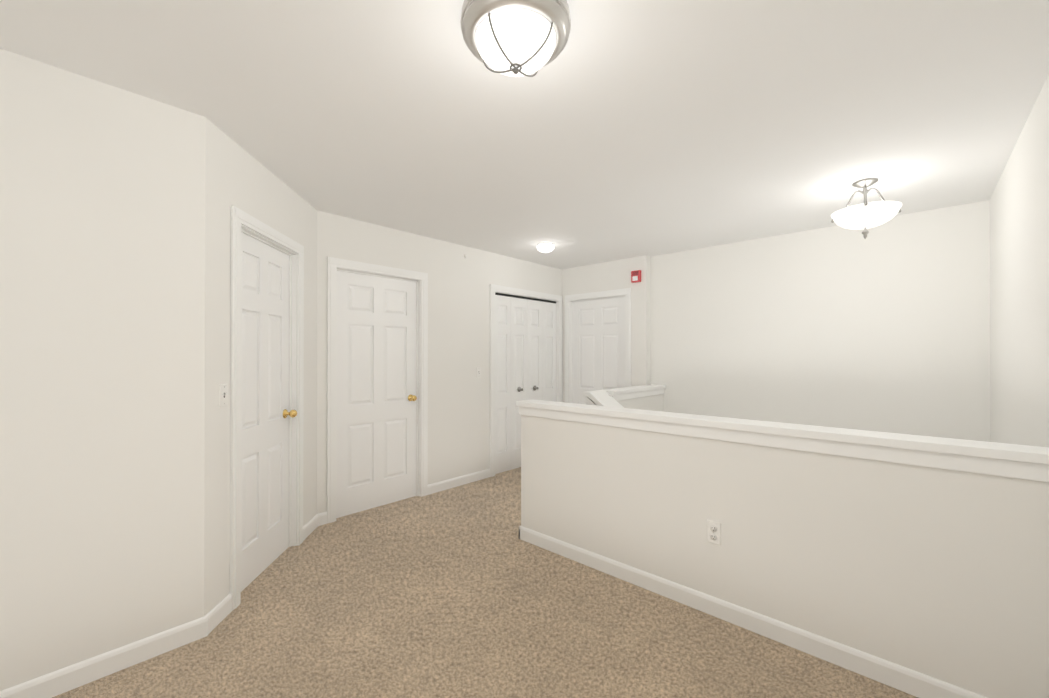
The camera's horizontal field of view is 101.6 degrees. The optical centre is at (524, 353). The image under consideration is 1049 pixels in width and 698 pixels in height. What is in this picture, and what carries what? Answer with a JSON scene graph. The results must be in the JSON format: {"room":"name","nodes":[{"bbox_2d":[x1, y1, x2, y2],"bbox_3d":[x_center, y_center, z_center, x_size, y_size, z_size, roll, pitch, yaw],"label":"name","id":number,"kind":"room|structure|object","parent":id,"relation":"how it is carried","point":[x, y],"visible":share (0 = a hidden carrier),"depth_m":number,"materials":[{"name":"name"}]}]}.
{"room":"upstairs landing","nodes":[
{"label":"upstairs landing","id":0,"kind":"room"},
{"bbox_2d":[0,48,205,690],"bbox_3d":[-2.325,0.202,1.250,0.120,2.670,2.246,0,0,43],"label":"wall","id":1,"kind":"structure","parent":0,"point":[102,340],"depth_m":1.77,"materials":[{"name":"paint"}]},
{"bbox_2d":[0,615,207,697],"bbox_3d":[-2.232,1.291,1.250,0.013,0.092,2.139,0,0,43],"label":"baseboard","id":2,"kind":"structure","parent":1,"relation":"attached to","point":[65,679],"depth_m":1.78,"materials":[{"name":"white wood"}]},
{"bbox_2d":[204,118,316,615],"bbox_3d":[-1.637,0.207,2.747,0.120,2.670,1.435,0,0,-4],"label":"wall","id":3,"kind":"structure","parent":0,"point":[238,176],"depth_m":2.20,"materials":[{"name":"paint"}]},
{"bbox_2d":[219,384,227,406],"bbox_3d":[-1.525,0.210,2.177,0.017,0.115,0.070,0,0,-4],"label":"switch plate","id":4,"kind":"object","parent":3,"relation":"attached to","point":[223,395],"visible":1,"depth_m":2.17,"materials":[{"name":"white plastic"}]},
{"bbox_2d":[204,514,317,633],"bbox_3d":[-1.566,1.296,2.689,0.013,0.092,1.315,0,0,-4],"label":"baseboard","id":5,"kind":"structure","parent":3,"relation":"attached to","point":[220,612],"depth_m":2.17,"materials":[{"name":"white wood"}]},
{"bbox_2d":[230,205,303,610],"bbox_3d":[-1.620,0.283,2.648,0.140,2.118,0.844,0,0,-4],"label":"door frame","id":6,"kind":"structure","parent":3,"relation":"attached to","point":[247,224],"depth_m":2.57,"materials":[{"name":"white wood"}]},
{"bbox_2d":[241,232,296,591],"bbox_3d":[-1.593,0.326,2.650,0.114,2.041,0.679,0,0,-4],"label":"door","id":7,"kind":"structure","parent":3,"relation":"in","point":[265,413],"depth_m":2.65,"materials":[{"name":"paint"}]},
{"bbox_2d":[317,210,561,513],"bbox_3d":[-0.608,0.214,4.544,0.120,2.670,3.376,0,0,43],"label":"wall","id":8,"kind":"structure","parent":0,"point":[458,354],"depth_m":4.28,"materials":[{"name":"paint"}]},
{"bbox_2d":[336,271,416,517],"bbox_3d":[-1.272,0.330,3.765,0.114,2.041,0.780,0,0,43],"label":"door","id":9,"kind":"structure","parent":8,"relation":"in","point":[376,392],"depth_m":3.75,"materials":[{"name":"paint"}]},
{"bbox_2d":[327,257,427,523],"bbox_3d":[-1.291,0.287,3.784,0.140,2.118,0.945,0,0,43],"label":"door frame","id":10,"kind":"structure","parent":8,"relation":"attached to","point":[335,265],"depth_m":3.73,"materials":[{"name":"white wood"}]},
{"bbox_2d":[317,469,489,525],"bbox_3d":[-0.559,1.303,4.495,0.013,0.092,3.136,0,0,43],"label":"baseboard","id":11,"kind":"structure","parent":8,"relation":"attached to","point":[448,484],"depth_m":4.30,"materials":[{"name":"white wood"}]},
{"bbox_2d":[476,367,480,377],"bbox_3d":[-0.485,0.199,4.577,0.017,0.115,0.070,0,0,43],"label":"switch plate","id":12,"kind":"object","parent":8,"relation":"attached to","point":[478,372],"visible":1,"depth_m":4.57,"materials":[{"name":"white plastic"}]},
{"bbox_2d":[495,293,555,473],"bbox_3d":[0.041,0.333,5.187,0.091,2.044,1.134,0,0,43],"label":"door","id":13,"kind":"structure","parent":8,"relation":"in","point":[525,348],"depth_m":5.08,"materials":[{"name":"paint"}]},
{"bbox_2d":[490,284,561,476],"bbox_3d":[0.017,0.292,5.210,0.140,2.118,1.293,0,0,43],"label":"door frame","id":14,"kind":"structure","parent":8,"relation":"attached to","point":[494,289],"depth_m":4.83,"materials":[{"name":"white wood"}]},
{"bbox_2d":[52,467,917,697],"bbox_3d":[-0.131,1.440,2.119,4.455,0.200,6.860,0,0,43],"label":"floor","id":15,"kind":"structure","parent":0,"point":[463,591],"depth_m":2.05,"materials":[{"name":"carpet"}]},
{"bbox_2d":[0,0,1048,268],"bbox_3d":[-0.131,-1.190,2.128,4.455,0.120,6.860,0,0,43],"label":"ceiling","id":16,"kind":"structure","parent":0,"point":[614,130],"depth_m":1.93,"materials":[{"name":"paint"}]},
{"bbox_2d":[460,0,570,76],"bbox_3d":[-0.029,-1.041,1.451,0.372,0.182,0.372,0,0,43],"label":"ceiling light","id":17,"kind":"object","parent":16,"relation":"attached to","point":[516,38],"visible":1,"depth_m":1.37,"materials":[{"name":"white glass"}]},
{"bbox_2d":[537,242,554,252],"bbox_3d":[0.216,-1.075,4.374,0.184,0.094,0.184,0,0,43],"label":"ceiling light","id":18,"kind":"object","parent":16,"relation":"attached to","point":[545,247],"visible":1,"depth_m":4.31,"materials":[{"name":"white glass"}]},
{"bbox_2d":[831,178,901,238],"bbox_3d":[2.217,-0.938,2.794,0.377,0.378,0.395,0,0,43],"label":"pendant light","id":19,"kind":"object","parent":16,"relation":"hanging from","point":[865,215],"visible":1,"depth_m":2.73,"materials":[{"name":"white glass"}]},
{"bbox_2d":[562,257,636,401],"bbox_3d":[0.891,0.217,5.379,1.200,2.670,0.120,0,0,43],"label":"wall","id":20,"kind":"structure","parent":0,"point":[609,275],"depth_m":5.22,"materials":[{"name":"paint"}]},
{"bbox_2d":[565,288,630,402],"bbox_3d":[0.924,0.293,5.334,0.954,2.118,0.140,0,0,43],"label":"door frame","id":21,"kind":"structure","parent":20,"relation":"attached to","point":[608,294],"depth_m":5.43,"materials":[{"name":"white wood"}]},
{"bbox_2d":[573,297,624,403],"bbox_3d":[0.906,0.335,5.314,0.789,2.041,0.114,0,0,43],"label":"door","id":22,"kind":"structure","parent":20,"relation":"in","point":[598,344],"depth_m":5.33,"materials":[{"name":"paint"}]},
{"bbox_2d":[631,270,640,282],"bbox_3d":[1.279,-0.890,4.911,0.110,0.130,0.050,0,0,43],"label":"fire alarm strobe","id":23,"kind":"object","parent":20,"relation":"attached to","point":[635,276],"visible":1,"depth_m":4.89,"materials":[{"name":"red plastic"}]},
{"bbox_2d":[609,394,663,411],"bbox_3d":[1.137,1.717,4.428,0.120,2.664,1.140,0,0,43],"label":"wall","id":24,"kind":"structure","parent":0,"point":[654,403],"depth_m":4.51,"materials":[{"name":"paint"}]},
{"bbox_2d":[605,384,665,400],"bbox_3d":[1.146,0.398,4.444,0.176,0.098,1.112,0,0,43],"label":"trim","id":25,"kind":"structure","parent":24,"relation":"on","point":[624,393],"depth_m":4.32,"materials":[{"name":"white wood"}]},
{"bbox_2d":[637,255,649,385],"bbox_3d":[1.411,0.216,4.970,0.120,2.670,0.220,0,0,43],"label":"wall","id":26,"kind":"structure","parent":0,"point":[643,328],"depth_m":4.89,"materials":[{"name":"paint"}]},
{"bbox_2d":[521,415,1048,697],"bbox_3d":[0.945,1.709,2.304,2.521,2.664,0.120,0,0,43],"label":"wall","id":27,"kind":"structure","parent":0,"point":[940,574],"depth_m":1.87,"materials":[{"name":"paint"}]},
{"bbox_2d":[707,519,720,544],"bbox_3d":[0.971,0.916,2.196,0.070,0.115,0.010,0,0,43],"label":"outlet","id":28,"kind":"object","parent":27,"relation":"attached to","point":[714,532],"visible":1,"depth_m":2.19,"materials":[{"name":"white plastic"}]},
{"bbox_2d":[519,526,986,697],"bbox_3d":[0.895,1.295,2.261,2.534,0.092,0.013,0,0,43],"label":"baseboard","id":29,"kind":"structure","parent":27,"relation":"attached to","point":[903,679],"depth_m":2.01,"materials":[{"name":"white wood"}]},
{"bbox_2d":[516,399,1048,481],"bbox_3d":[0.935,0.390,2.319,2.549,0.098,0.176,0,0,43],"label":"trim","id":30,"kind":"structure","parent":27,"relation":"on","point":[1027,462],"depth_m":1.87,"materials":[{"name":"white wood"}]},
{"bbox_2d":[650,200,990,441],"bbox_3d":[2.467,0.962,4.066,2.895,4.170,0.120,0,0,43],"label":"wall","id":31,"kind":"structure","parent":0,"point":[884,327],"depth_m":3.73,"materials":[{"name":"paint"}]},
{"bbox_2d":[990,74,1048,446],"bbox_3d":[1.333,0.950,0.777,0.120,4.170,6.500,0,0,43],"label":"wall","id":32,"kind":"structure","parent":0,"point":[1019,306],"depth_m":2.16,"materials":[{"name":"paint"}]},
{"bbox_3d":[1.316,1.713,3.348,1.844,2.664,0.210,0,0,43],"label":"wall","id":33,"kind":"structure","parent":0,"visible":0},
{"bbox_2d":[582,390,623,407],"bbox_3d":[1.305,1.039,3.360,1.872,1.403,0.266,0,0,43],"label":"trim","id":34,"kind":"structure","parent":33,"relation":"on","point":[600,397],"depth_m":3.87,"materials":[{"name":"white wood"}]}
]}

